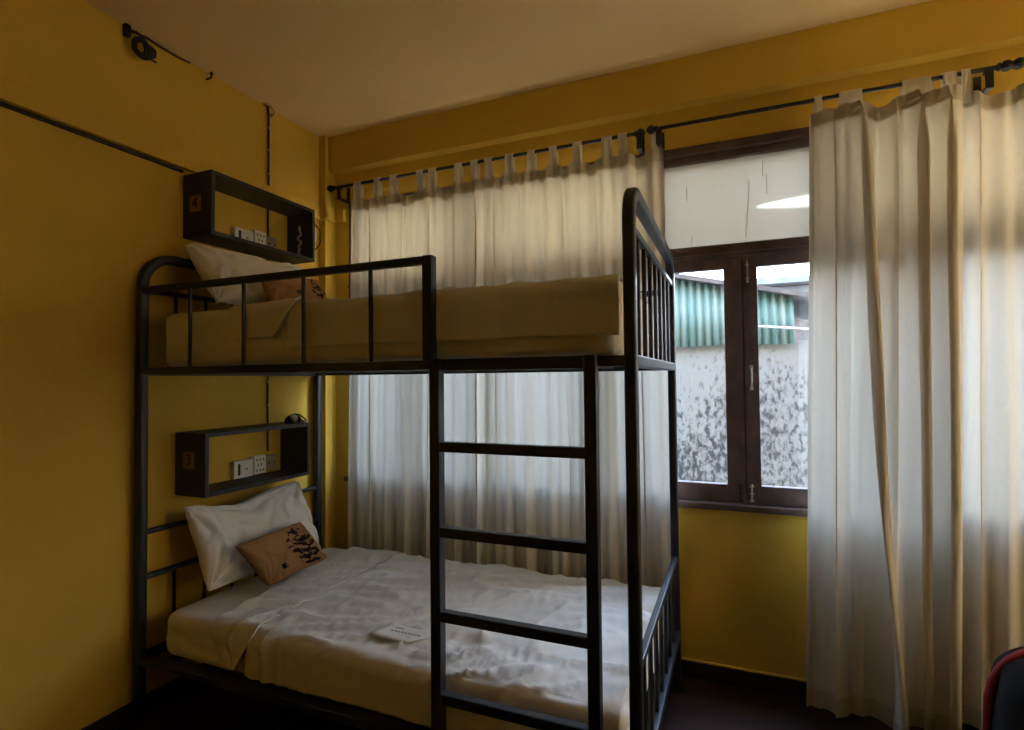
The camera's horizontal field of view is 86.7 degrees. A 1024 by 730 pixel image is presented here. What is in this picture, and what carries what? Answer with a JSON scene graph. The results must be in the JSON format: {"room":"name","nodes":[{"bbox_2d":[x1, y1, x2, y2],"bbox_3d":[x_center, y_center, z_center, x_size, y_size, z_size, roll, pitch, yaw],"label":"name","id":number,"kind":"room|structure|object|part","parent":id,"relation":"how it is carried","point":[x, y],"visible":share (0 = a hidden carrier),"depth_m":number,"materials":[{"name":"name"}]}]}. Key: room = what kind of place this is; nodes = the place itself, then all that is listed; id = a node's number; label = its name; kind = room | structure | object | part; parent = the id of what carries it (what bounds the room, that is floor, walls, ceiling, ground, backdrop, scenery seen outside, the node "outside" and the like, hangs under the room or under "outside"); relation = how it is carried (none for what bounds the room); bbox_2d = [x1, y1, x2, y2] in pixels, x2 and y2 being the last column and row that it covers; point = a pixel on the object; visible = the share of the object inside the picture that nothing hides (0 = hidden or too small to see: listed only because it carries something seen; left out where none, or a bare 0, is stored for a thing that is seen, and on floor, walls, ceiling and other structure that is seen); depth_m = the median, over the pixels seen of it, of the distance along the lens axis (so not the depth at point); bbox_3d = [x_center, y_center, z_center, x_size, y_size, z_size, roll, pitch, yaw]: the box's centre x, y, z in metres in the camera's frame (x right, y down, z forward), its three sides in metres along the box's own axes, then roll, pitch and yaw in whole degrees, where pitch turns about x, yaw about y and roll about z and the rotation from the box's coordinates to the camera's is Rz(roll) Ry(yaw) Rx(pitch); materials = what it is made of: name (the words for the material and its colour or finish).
{"room":"dormitory","nodes":[
{"label":"dormitory","id":0,"kind":"room"},
{"bbox_2d":[0,0,318,729],"bbox_3d":[-2.013,0.000,1.335,0.150,2.836,4.640,-1,-2,22],"label":"wall","id":1,"kind":"structure","parent":0,"point":[81,217],"depth_m":2.11,"materials":[{"name":"yellow paint"}]},
{"bbox_2d":[80,666,222,729],"bbox_3d":[-1.940,1.380,1.226,0.014,0.070,4.250,-1,-2,22],"label":"baseboard","id":2,"kind":"structure","parent":1,"relation":"attached to","point":[121,716],"depth_m":2.26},
{"bbox_2d":[123,23,190,63],"bbox_3d":[-1.507,-1.332,2.335,0.075,0.128,0.290,-1,-2,22],"label":"cable coil","id":3,"kind":"object","parent":1,"relation":"hanging from","point":[151,54],"visible":1,"depth_m":2.25,"materials":[{"name":"black plastic"}]},
{"bbox_2d":[0,76,345,223],"bbox_3d":[-1.893,-0.948,1.307,0.130,0.077,4.340,-1,-2,22],"label":"trim","id":4,"kind":"structure","parent":1,"relation":"attached to","point":[13,93],"depth_m":2.17,"materials":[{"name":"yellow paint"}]},
{"bbox_2d":[206,72,213,79],"bbox_3d":[-1.430,-1.367,2.565,0.043,0.034,0.018,-1,-2,22],"label":"wall hook","id":5,"kind":"object","parent":1,"relation":"attached to","point":[210,73],"visible":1,"depth_m":2.56,"materials":[{"name":"brown metal"}]},
{"bbox_2d":[230,459,252,478],"bbox_3d":[-1.342,0.516,2.695,0.032,0.086,0.110,-1,-2,22],"label":"light switch","id":6,"kind":"object","parent":1,"relation":"attached to","point":[243,468],"visible":1,"depth_m":2.68,"materials":[{"name":"white plastic"}]},
{"bbox_2d":[231,226,252,240],"bbox_3d":[-1.353,-0.640,2.725,0.032,0.086,0.110,-1,-2,22],"label":"light switch","id":7,"kind":"object","parent":1,"relation":"attached to","point":[235,231],"visible":0.58,"depth_m":2.71,"materials":[{"name":"white plastic"}]},
{"bbox_2d":[175,422,309,497],"bbox_3d":[-1.282,0.440,2.636,0.188,0.275,0.621,-1,-2,22],"label":"wall shelf","id":8,"kind":"object","parent":1,"relation":"attached to","point":[191,447],"visible":1,"depth_m":2.48,"materials":[{"name":"brown wood"}]},
{"bbox_3d":[-1.405,0.414,2.356,0.068,0.072,0.003,-1,-2,22],"label":"number plate","id":9,"kind":"part","parent":8,"relation":"part of","materials":[{"name":"brown wood"}]},
{"bbox_2d":[284,413,306,422],"bbox_3d":[-1.159,0.284,2.906,0.109,0.049,0.054,0,-2,-7],"label":"lamp","id":10,"kind":"object","parent":8,"relation":"on","point":[294,417],"visible":1,"depth_m":2.90,"materials":[{"name":"black metal"}]},
{"bbox_3d":[-1.168,0.285,2.900,0.044,0.044,0.044,-1,-2,22],"label":"bulb","id":11,"kind":"part","parent":10,"relation":"part of","materials":[{"name":"grey"}]},
{"bbox_2d":[183,169,314,264],"bbox_3d":[-1.283,-0.710,2.705,0.180,0.286,0.639,-1,-2,22],"label":"wall shelf","id":12,"kind":"object","parent":1,"relation":"attached to","point":[199,188],"visible":0.95,"depth_m":2.59,"materials":[{"name":"brown wood"}]},
{"bbox_3d":[-1.411,-0.719,2.416,0.068,0.072,0.003,-1,-2,22],"label":"number plate","id":13,"kind":"part","parent":12,"relation":"part of","materials":[{"name":"brown wood"}]},
{"bbox_2d":[296,226,301,254],"bbox_3d":[-1.164,-0.670,2.968,0.029,0.184,0.031,-1,-2,22],"label":"hanging cord","id":14,"kind":"object","parent":12,"relation":"hanging from","point":[299,227],"visible":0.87,"depth_m":2.96,"materials":[{"name":"grey plastic"}]},
{"bbox_2d":[315,224,320,249],"bbox_3d":[-1.145,-0.714,3.032,0.143,0.178,0.066,-1,-2,22],"label":"lamp","id":15,"kind":"object","parent":12,"relation":"attached to","point":[315,224],"visible":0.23,"depth_m":3.03,"materials":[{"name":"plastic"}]},
{"bbox_2d":[250,454,265,473],"bbox_3d":[-1.305,0.509,2.787,0.032,0.094,0.076,-1,-2,22],"label":"wall socket","id":16,"kind":"object","parent":1,"relation":"attached to","point":[259,461],"visible":0.94,"depth_m":2.77,"materials":[{"name":"white plastic"}]},
{"bbox_2d":[251,230,265,244],"bbox_3d":[-1.316,-0.647,2.817,0.032,0.094,0.076,-1,-2,22],"label":"wall socket","id":17,"kind":"object","parent":1,"relation":"attached to","point":[258,236],"visible":0.56,"depth_m":2.80,"materials":[{"name":"white plastic"}]},
{"bbox_2d":[263,102,276,450],"bbox_3d":[-1.277,-0.474,2.859,0.067,1.850,0.080,-1,-2,22],"label":"cable","id":18,"kind":"object","parent":1,"relation":"attached to","point":[273,114],"visible":0.63,"depth_m":2.89,"materials":[{"name":"brown plastic"}]},
{"bbox_2d":[266,236,276,247],"bbox_3d":[-1.288,-0.642,2.893,0.026,0.080,0.070,-1,-2,22],"label":"junction box","id":19,"kind":"object","parent":1,"relation":"attached to","point":[270,241],"visible":0.65,"depth_m":2.89,"materials":[{"name":"grey plastic"}]},
{"bbox_2d":[266,454,276,470],"bbox_3d":[-1.276,0.514,2.862,0.026,0.080,0.070,-1,-2,22],"label":"junction box","id":20,"kind":"object","parent":1,"relation":"attached to","point":[271,460],"visible":0.86,"depth_m":2.86,"materials":[{"name":"grey plastic"}]},
{"bbox_2d":[319,135,335,548],"bbox_3d":[-1.110,0.042,3.261,0.050,2.836,0.090,-1,-2,22],"label":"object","id":21,"kind":"structure","parent":1,"relation":"attached to","point":[327,247],"depth_m":3.25,"materials":[{"name":"yellow paint"}]},
{"bbox_2d":[83,0,933,136],"bbox_3d":[0.052,-1.520,0.517,4.650,0.120,4.640,-1,-2,22],"label":"ceiling","id":22,"kind":"structure","parent":0,"point":[330,68],"depth_m":2.35,"materials":[{"name":"beige paint"}]},
{"bbox_2d":[116,669,965,729],"bbox_3d":[0.082,1.424,0.439,4.650,0.100,4.640,-1,-2,22],"label":"floor","id":23,"kind":"structure","parent":0,"point":[701,704],"depth_m":2.21,"materials":[{"name":"brown wood"}]},
{"bbox_2d":[132,187,681,729],"bbox_3d":[-0.411,0.471,2.294,2.037,1.915,1.090,-1,-2,22],"label":"bunk bed","id":24,"kind":"object","parent":23,"relation":"on","point":[666,610],"visible":0.77,"depth_m":1.70,"materials":[{"name":"black paint"}]},
{"bbox_3d":[-1.320,1.202,2.672,0.034,0.034,0.978,-1,-2,22],"label":"headboard rail","id":25,"kind":"part","parent":24,"relation":"part of","materials":[{"name":"black metal"}]},
{"bbox_3d":[-1.335,-0.300,2.712,0.022,0.020,0.978,-1,-2,22],"label":"headboard rail","id":26,"kind":"part","parent":24,"relation":"part of","materials":[{"name":"black metal"}]},
{"bbox_3d":[-1.327,0.490,2.691,0.040,1.915,1.054,-1,-2,22],"label":"headboard","id":27,"kind":"part","parent":24,"relation":"part of","materials":[{"name":"black paint"}]},
{"bbox_3d":[-1.323,0.882,2.681,0.022,0.020,0.978,-1,-2,22],"label":"headboard rail","id":28,"kind":"part","parent":24,"relation":"part of","materials":[{"name":"black metal"}]},
{"bbox_3d":[-1.325,0.700,2.686,0.022,0.020,0.978,-1,-2,22],"label":"headboard rail","id":29,"kind":"part","parent":24,"relation":"part of","materials":[{"name":"black metal"}]},
{"bbox_3d":[-1.332,0.037,2.703,0.034,0.034,0.978,-1,-2,22],"label":"headboard rail","id":30,"kind":"part","parent":24,"relation":"part of","materials":[{"name":"black metal"}]},
{"bbox_3d":[-0.588,1.173,1.823,1.966,0.030,0.036,-1,-2,22],"label":"rail","id":31,"kind":"part","parent":24,"relation":"part of","materials":[{"name":"black metal"}]},
{"bbox_3d":[-0.879,-0.168,1.973,1.370,0.332,0.034,-1,-2,22],"label":"guard rail","id":32,"kind":"part","parent":24,"relation":"part of","materials":[{"name":"black metal"}]},
{"bbox_3d":[-0.600,0.007,1.853,1.966,0.030,0.036,-1,-2,22],"label":"rail","id":33,"kind":"part","parent":24,"relation":"part of","materials":[{"name":"black metal"}]},
{"bbox_2d":[166,548,658,729],"bbox_3d":[-0.371,1.077,2.281,1.876,0.176,0.974,-1,-2,22],"label":"mattress","id":34,"kind":"object","parent":24,"relation":"on","point":[189,635],"visible":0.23,"depth_m":2.16,"materials":[{"name":"white fabric"}]},
{"bbox_2d":[184,481,321,590],"bbox_3d":[-1.194,0.781,2.537,0.230,0.366,0.602,-1,-2,27],"label":"pillow","id":35,"kind":"object","parent":34,"relation":"on","point":[216,532],"visible":0.76,"depth_m":2.41,"materials":[{"name":"white fabric"}]},
{"bbox_2d":[212,546,660,729],"bbox_3d":[-0.285,1.048,2.239,1.657,0.198,1.023,-1,-2,22],"label":"blanket","id":36,"kind":"object","parent":34,"relation":"on","point":[324,646],"visible":0.9,"depth_m":1.95,"materials":[{"name":"white fabric"}]},
{"bbox_2d":[236,522,326,585],"bbox_3d":[-1.035,0.853,2.466,0.134,0.227,0.430,-1,-2,30],"label":"throw cushion","id":37,"kind":"object","parent":36,"relation":"on","point":[275,556],"visible":1,"depth_m":2.41,"materials":[{"name":"beige fabric"}]},
{"bbox_2d":[370,622,430,643],"bbox_3d":[-0.379,0.957,1.930,0.240,0.014,0.105,-1,-2,22],"label":"paper slip","id":38,"kind":"object","parent":36,"relation":"on","point":[395,632],"visible":0.95,"depth_m":1.93,"materials":[{"name":"grey paper"}]},
{"bbox_2d":[166,281,662,366],"bbox_3d":[-0.388,-0.113,2.318,1.907,0.234,0.967,-1,-2,22],"label":"mattress","id":39,"kind":"object","parent":24,"relation":"on","point":[214,342],"visible":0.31,"depth_m":1.91,"materials":[{"name":"beige fabric"}]},
{"bbox_2d":[184,243,309,305],"bbox_3d":[-1.181,-0.386,2.572,0.244,0.278,0.637,-1,-2,27],"label":"pillow","id":40,"kind":"object","parent":39,"relation":"on","point":[209,262],"visible":0.57,"depth_m":2.37,"materials":[{"name":"white fabric"}]},
{"bbox_2d":[261,278,326,301],"bbox_3d":[-0.994,-0.331,2.526,0.135,0.185,0.395,-1,-2,22],"label":"throw cushion","id":41,"kind":"object","parent":39,"relation":"on","point":[289,288],"visible":0.39,"depth_m":2.42,"materials":[{"name":"beige fabric"}]},
{"bbox_3d":[-0.224,0.695,1.642,0.034,1.428,0.036,-1,-2,22],"label":"ladder post","id":42,"kind":"part","parent":24,"relation":"part of","materials":[{"name":"black metal"}]},
{"bbox_3d":[-0.213,0.028,2.791,1.966,0.030,0.036,-1,-2,22],"label":"rail","id":43,"kind":"part","parent":24,"relation":"part of","materials":[{"name":"black metal"}]},
{"bbox_3d":[0.221,0.686,1.458,0.034,1.428,0.036,-1,-2,22],"label":"ladder post","id":44,"kind":"part","parent":24,"relation":"part of","materials":[{"name":"black metal"}]},
{"bbox_3d":[0.521,0.455,1.929,0.034,1.908,1.054,-1,-2,22],"label":"footboard","id":45,"kind":"part","parent":24,"relation":"part of","materials":[{"name":"black paint"}]},
{"bbox_3d":[0.513,-0.370,1.951,0.022,0.022,0.982,-1,-2,22],"label":"footboard rail","id":46,"kind":"part","parent":24,"relation":"part of","materials":[{"name":"black metal"}]},
{"bbox_3d":[0.517,-0.001,1.941,0.034,0.034,0.982,-1,-2,22],"label":"footboard rail","id":47,"kind":"part","parent":24,"relation":"part of","materials":[{"name":"black metal"}]},
{"bbox_3d":[0.525,0.837,1.919,0.022,0.022,0.982,-1,-2,22],"label":"footboard rail","id":48,"kind":"part","parent":24,"relation":"part of","materials":[{"name":"black metal"}]},
{"bbox_3d":[0.528,1.164,1.911,0.034,0.034,0.982,-1,-2,22],"label":"footboard rail","id":49,"kind":"part","parent":24,"relation":"part of","materials":[{"name":"black metal"}]},
{"bbox_2d":[982,647,1023,729],"bbox_3d":[1.724,1.109,1.565,0.602,0.553,0.330,-1,-2,22],"label":"chair","id":50,"kind":"object","parent":23,"relation":"on","point":[1003,697],"visible":1,"depth_m":1.66,"materials":[{"name":"black fabric"}]},
{"bbox_2d":[335,44,1023,678],"bbox_3d":[0.923,0.004,2.553,4.350,2.836,0.150,-1,-2,22],"label":"wall","id":51,"kind":"structure","parent":0,"point":[743,575],"depth_m":2.44,"materials":[{"name":"yellow paint"}]},
{"bbox_2d":[327,128,645,203],"bbox_3d":[-0.228,-1.041,2.916,1.869,0.099,0.101,-1,-2,22],"label":"curtain rod","id":52,"kind":"object","parent":51,"relation":"attached to","point":[639,134],"visible":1,"depth_m":2.81,"materials":[{"name":"black metal"}]},
{"bbox_2d":[348,159,485,564],"bbox_3d":[-0.551,0.160,2.990,0.885,2.476,0.053,-1,-2,23],"label":"curtain","id":53,"kind":"object","parent":52,"relation":"hanging from","point":[389,451],"visible":0.62,"depth_m":2.99,"materials":[{"name":"white fabric"}]},
{"bbox_2d":[483,132,670,655],"bbox_3d":[0.294,0.140,2.641,0.945,2.472,0.048,-1,-2,22],"label":"curtain","id":54,"kind":"object","parent":52,"relation":"hanging from","point":[557,222],"visible":0.52,"depth_m":2.65,"materials":[{"name":"white fabric"}]},
{"bbox_2d":[344,127,808,516],"bbox_3d":[0.912,-0.182,2.535,4.090,1.676,0.158,-1,-2,22],"label":"window","id":55,"kind":"structure","parent":51,"relation":"in","point":[736,207],"depth_m":2.45,"materials":[{"name":"brown wood"}]},
{"bbox_3d":[0.895,0.637,2.452,4.090,0.029,0.024,-1,-2,22],"label":"sill","id":56,"kind":"part","parent":55,"relation":"part of","materials":[{"name":"brown wood"}]},
{"bbox_3d":[1.033,-0.751,2.496,0.665,0.410,0.007,-1,-2,22],"label":"panel","id":57,"kind":"part","parent":55,"relation":"part of","materials":[{"name":"white glass"}]},
{"bbox_3d":[1.063,0.056,2.407,0.016,0.114,0.024,-1,-2,22],"label":"handle","id":58,"kind":"part","parent":55,"relation":"part of","materials":[{"name":"silver metal"}]},
{"bbox_2d":[328,0,1023,174],"bbox_3d":[0.892,-1.311,2.479,4.300,0.212,0.065,-1,-2,22],"label":"beam","id":59,"kind":"structure","parent":51,"relation":"attached to","point":[935,30],"depth_m":2.45,"materials":[{"name":"yellow paint"}]},
{"bbox_2d":[681,657,806,681],"bbox_3d":[0.928,1.345,2.432,4.300,0.006,0.014,-1,-2,22],"label":"trim","id":60,"kind":"structure","parent":51,"relation":"attached to","point":[682,658],"depth_m":2.39,"materials":[{"name":"yellow paint"}]},
{"bbox_2d":[681,660,978,729],"bbox_3d":[0.928,1.384,2.429,4.300,0.070,0.018,-1,-2,22],"label":"baseboard","id":61,"kind":"structure","parent":51,"relation":"attached to","point":[773,684],"depth_m":2.38,"materials":[{"name":"black wood"}]},
{"bbox_2d":[646,59,1013,152],"bbox_3d":[1.254,-1.069,2.293,1.334,0.099,0.123,-1,-2,22],"label":"curtain rod","id":62,"kind":"object","parent":51,"relation":"attached to","point":[1006,65],"visible":0.89,"depth_m":2.22,"materials":[{"name":"black metal"}]},
{"bbox_2d":[806,71,962,729],"bbox_3d":[1.410,0.123,2.048,0.570,2.484,0.236,-1,-2,22],"label":"curtain","id":63,"kind":"object","parent":62,"relation":"hanging from","point":[885,549],"visible":1,"depth_m":2.06,"materials":[{"name":"white fabric"}]},
{"bbox_2d":[1013,57,1023,69],"bbox_3d":[2.297,-1.090,1.863,0.942,0.099,0.123,-1,-2,22],"label":"curtain rod","id":64,"kind":"object","parent":51,"relation":"attached to","point":[1018,62],"visible":0.99,"depth_m":1.99,"materials":[{"name":"black metal"}]},
{"bbox_2d":[959,68,1023,729],"bbox_3d":[2.033,0.110,1.907,0.830,2.478,0.075,-1,-2,22],"label":"curtain","id":65,"kind":"object","parent":64,"relation":"hanging from","point":[993,125],"visible":0.8,"depth_m":2.02,"materials":[{"name":"white fabric"}]},
{"label":"outside","id":66,"kind":"structure","parent":0,"visible":0},
{"bbox_3d":[1.591,2.982,3.168,23.000,0.100,42.000,-1,-2,22],"label":"ground","id":67,"kind":"structure","parent":66,"visible":0},
{"bbox_2d":[676,340,808,487],"bbox_3d":[2.177,1.383,4.672,17.000,3.165,0.240,-1,-2,22],"label":"wall","id":68,"kind":"structure","parent":67,"relation":"on","point":[783,368],"depth_m":4.63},
{"bbox_2d":[757,275,808,340],"bbox_3d":[7.617,0.681,10.688,8.500,4.780,5.600,-1,-2,22],"label":"house","id":69,"kind":"structure","parent":67,"relation":"on","point":[798,283],"depth_m":9.35,"materials":[{"name":"white"}]},
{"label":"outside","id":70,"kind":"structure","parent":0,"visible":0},
{"bbox_2d":[674,274,808,346],"bbox_3d":[-0.184,-0.567,6.653,7.400,0.947,2.260,-1,-2,22],"label":"metal awning","id":71,"kind":"object","parent":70,"point":[699,301],"visible":0.12,"depth_m":4.74,"materials":[{"name":"green metal"}]},
{"bbox_2d":[758,325,808,329],"bbox_3d":[2.904,-0.257,4.181,2.222,0.225,0.022,-1,-2,22],"label":"pipe","id":72,"kind":"object","parent":71,"relation":"attached to","point":[759,326],"visible":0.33,"depth_m":4.45,"materials":[{"name":"white"}]}
]}

